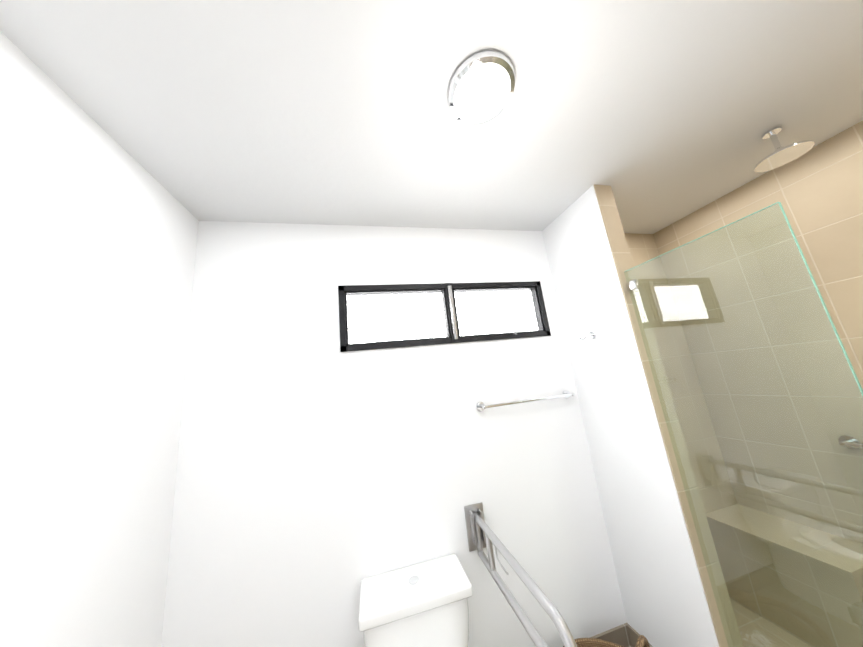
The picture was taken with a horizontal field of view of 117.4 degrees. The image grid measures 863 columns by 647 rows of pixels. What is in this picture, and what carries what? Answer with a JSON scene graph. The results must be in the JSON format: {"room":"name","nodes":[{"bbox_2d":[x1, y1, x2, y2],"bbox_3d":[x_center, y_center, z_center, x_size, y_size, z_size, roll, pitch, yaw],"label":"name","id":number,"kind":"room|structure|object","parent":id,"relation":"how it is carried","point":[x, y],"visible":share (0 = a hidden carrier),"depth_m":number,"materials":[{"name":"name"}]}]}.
{"room":"bathroom","nodes":[
{"label":"bathroom","id":0,"kind":"room"},
{"bbox_2d":[0,31,198,646],"bbox_3d":[-0.713,0.153,-0.850,0.120,2.400,4.160,-3,-12,-14],"label":"wall","id":1,"kind":"structure","parent":0,"point":[98,233],"depth_m":0.79,"materials":[{"name":"white paint"}]},
{"bbox_2d":[161,221,626,646],"bbox_3d":[0.392,0.549,1.560,3.350,2.400,0.120,-3,-12,-14],"label":"wall","id":2,"kind":"structure","parent":0,"point":[320,476],"depth_m":1.34,"materials":[{"name":"white paint"}]},
{"bbox_2d":[338,281,550,351],"bbox_3d":[0.118,-0.061,1.597,1.325,0.410,0.121,-3,-12,-14],"label":"window","id":3,"kind":"structure","parent":2,"relation":"in","point":[383,318],"depth_m":1.60,"materials":[{"name":"white glass"}]},
{"bbox_2d":[464,502,576,646],"bbox_3d":[0.304,0.964,1.000,0.100,0.220,0.714,-3,-12,-14],"label":"grab rail","id":4,"kind":"object","parent":2,"relation":"attached to","point":[481,535],"visible":0.98,"depth_m":1.01,"materials":[{"name":"silver metal"}]},
{"bbox_2d":[476,390,574,410],"bbox_3d":[0.560,0.446,1.522,0.618,0.048,0.071,-3,-12,-14],"label":"towel rail","id":5,"kind":"object","parent":2,"relation":"attached to","point":[480,406],"visible":1,"depth_m":1.48,"materials":[{"name":"silver metal"}]},
{"bbox_2d":[590,623,630,646],"bbox_3d":[0.032,1.688,1.136,2.086,0.085,0.012,-3,-12,-14],"label":"baseboard","id":6,"kind":"structure","parent":2,"relation":"attached to","point":[619,634],"depth_m":1.36,"materials":[{"name":"tile"}]},
{"bbox_2d":[0,0,862,233],"bbox_3d":[-0.541,-1.080,-0.515,5.950,0.100,4.400,-3,-12,-14],"label":"ceiling","id":7,"kind":"structure","parent":0,"point":[657,115],"depth_m":0.92,"materials":[{"name":"white paint"}]},
{"bbox_2d":[448,50,514,125],"bbox_3d":[0.172,-0.774,0.895,0.228,0.056,0.228,-3,-12,-14],"label":"dome ceiling light","id":8,"kind":"object","parent":7,"relation":"attached to","point":[481,87],"visible":1,"depth_m":0.86,"materials":[{"name":"silver metal"}]},
{"bbox_2d":[754,126,814,171],"bbox_3d":[1.579,-0.818,1.200,0.168,0.144,0.168,-3,-12,-14],"label":"shower head","id":9,"kind":"object","parent":7,"relation":"attached to","point":[780,155],"visible":1,"depth_m":1.19},
{"bbox_2d":[542,185,718,646],"bbox_3d":[1.022,0.451,1.426,0.110,2.400,0.453,-3,-12,-14],"label":"wall","id":10,"kind":"structure","parent":0,"point":[664,600],"depth_m":1.36,"materials":[{"name":"white paint"}]},
{"bbox_2d":[579,332,595,340],"bbox_3d":[0.893,0.071,1.494,0.064,0.045,0.078,-3,-12,-14],"label":"robe hook","id":11,"kind":"object","parent":10,"relation":"attached to","point":[591,335],"visible":1,"depth_m":1.49,"materials":[{"name":"silver metal"}]},
{"bbox_2d":[627,625,652,646],"bbox_3d":[1.088,1.579,1.164,0.012,0.085,0.441,-3,-12,-14],"label":"baseboard","id":12,"kind":"structure","parent":10,"relation":"attached to","point":[634,635],"depth_m":1.35,"materials":[{"name":"tile"}]},
{"bbox_2d":[593,184,743,646],"bbox_3d":[1.077,0.399,1.209,0.112,2.400,0.006,-3,-12,-14],"label":"tiled wall","id":13,"kind":"structure","parent":10,"relation":"attached to","point":[621,254],"depth_m":1.18,"materials":[{"name":"beige tile"}]},
{"bbox_2d":[625,233,736,513],"bbox_3d":[1.471,0.473,1.758,0.914,2.400,0.006,-3,-12,-14],"label":"shower wall tile","id":14,"kind":"structure","parent":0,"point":[642,248],"depth_m":1.85,"materials":[{"name":"beige tile"}]},
{"bbox_3d":[-0.274,1.351,-1.037,5.950,0.100,4.400,-3,-12,-14],"label":"floor","id":15,"kind":"structure","parent":0,"visible":0},
{"bbox_2d":[358,554,472,646],"bbox_3d":[0.009,1.354,0.843,0.456,0.618,0.703,-3,-12,-14],"label":"toilet","id":16,"kind":"object","parent":15,"relation":"on","point":[424,604],"visible":1,"depth_m":1.05,"materials":[{"name":"white ceramic"}]},
{"bbox_2d":[563,635,649,646],"bbox_3d":[0.802,1.432,0.990,0.525,0.355,0.594,-3,-12,-14],"label":"basket","id":17,"kind":"object","parent":15,"relation":"on","point":[642,640],"visible":0.81,"depth_m":1.22,"materials":[{"name":"wicker"}]},
{"bbox_2d":[730,599,811,646],"bbox_3d":[1.772,1.444,0.742,0.902,0.025,1.611,-3,-12,-14],"label":"floor","id":18,"kind":"structure","parent":15,"relation":"on","point":[775,636],"depth_m":1.33,"materials":[{"name":"brown tile"}]},
{"bbox_2d":[706,504,862,646],"bbox_3d":[1.917,1.329,1.370,0.314,0.430,0.534,-3,-12,-14],"label":"shower bench","id":19,"kind":"object","parent":18,"relation":"on","point":[756,558],"depth_m":1.31,"materials":[{"name":"tile"}]},
{"bbox_3d":[1.320,1.385,0.415,0.152,0.100,1.158,-3,-12,-14],"label":"sill","id":20,"kind":"structure","parent":15,"relation":"on","visible":0},
{"bbox_2d":[625,202,862,646],"bbox_3d":[1.138,0.539,0.901,0.024,1.777,0.539,-3,-12,-14],"label":"glass panel","id":21,"kind":"object","parent":20,"relation":"on","point":[633,284],"visible":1,"depth_m":0.89,"materials":[{"name":"green"}]},
{"bbox_3d":[2.162,0.245,1.048,0.120,2.400,1.757,-3,-12,-14],"label":"wall","id":22,"kind":"structure","parent":0,"visible":0},
{"bbox_2d":[653,121,862,543],"bbox_3d":[2.086,0.264,1.097,0.006,2.400,1.611,-3,-12,-14],"label":"tiled wall","id":23,"kind":"structure","parent":22,"relation":"attached to","point":[816,191],"depth_m":1.46,"materials":[{"name":"beige tile"}]},
{"bbox_2d":[838,435,862,448],"bbox_3d":[2.137,0.649,0.796,0.077,0.415,1.000,-3,-12,-14],"label":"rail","id":24,"kind":"object","parent":23,"relation":"attached to","point":[844,439],"depth_m":1.27,"materials":[{"name":"silver metal"}]}
]}

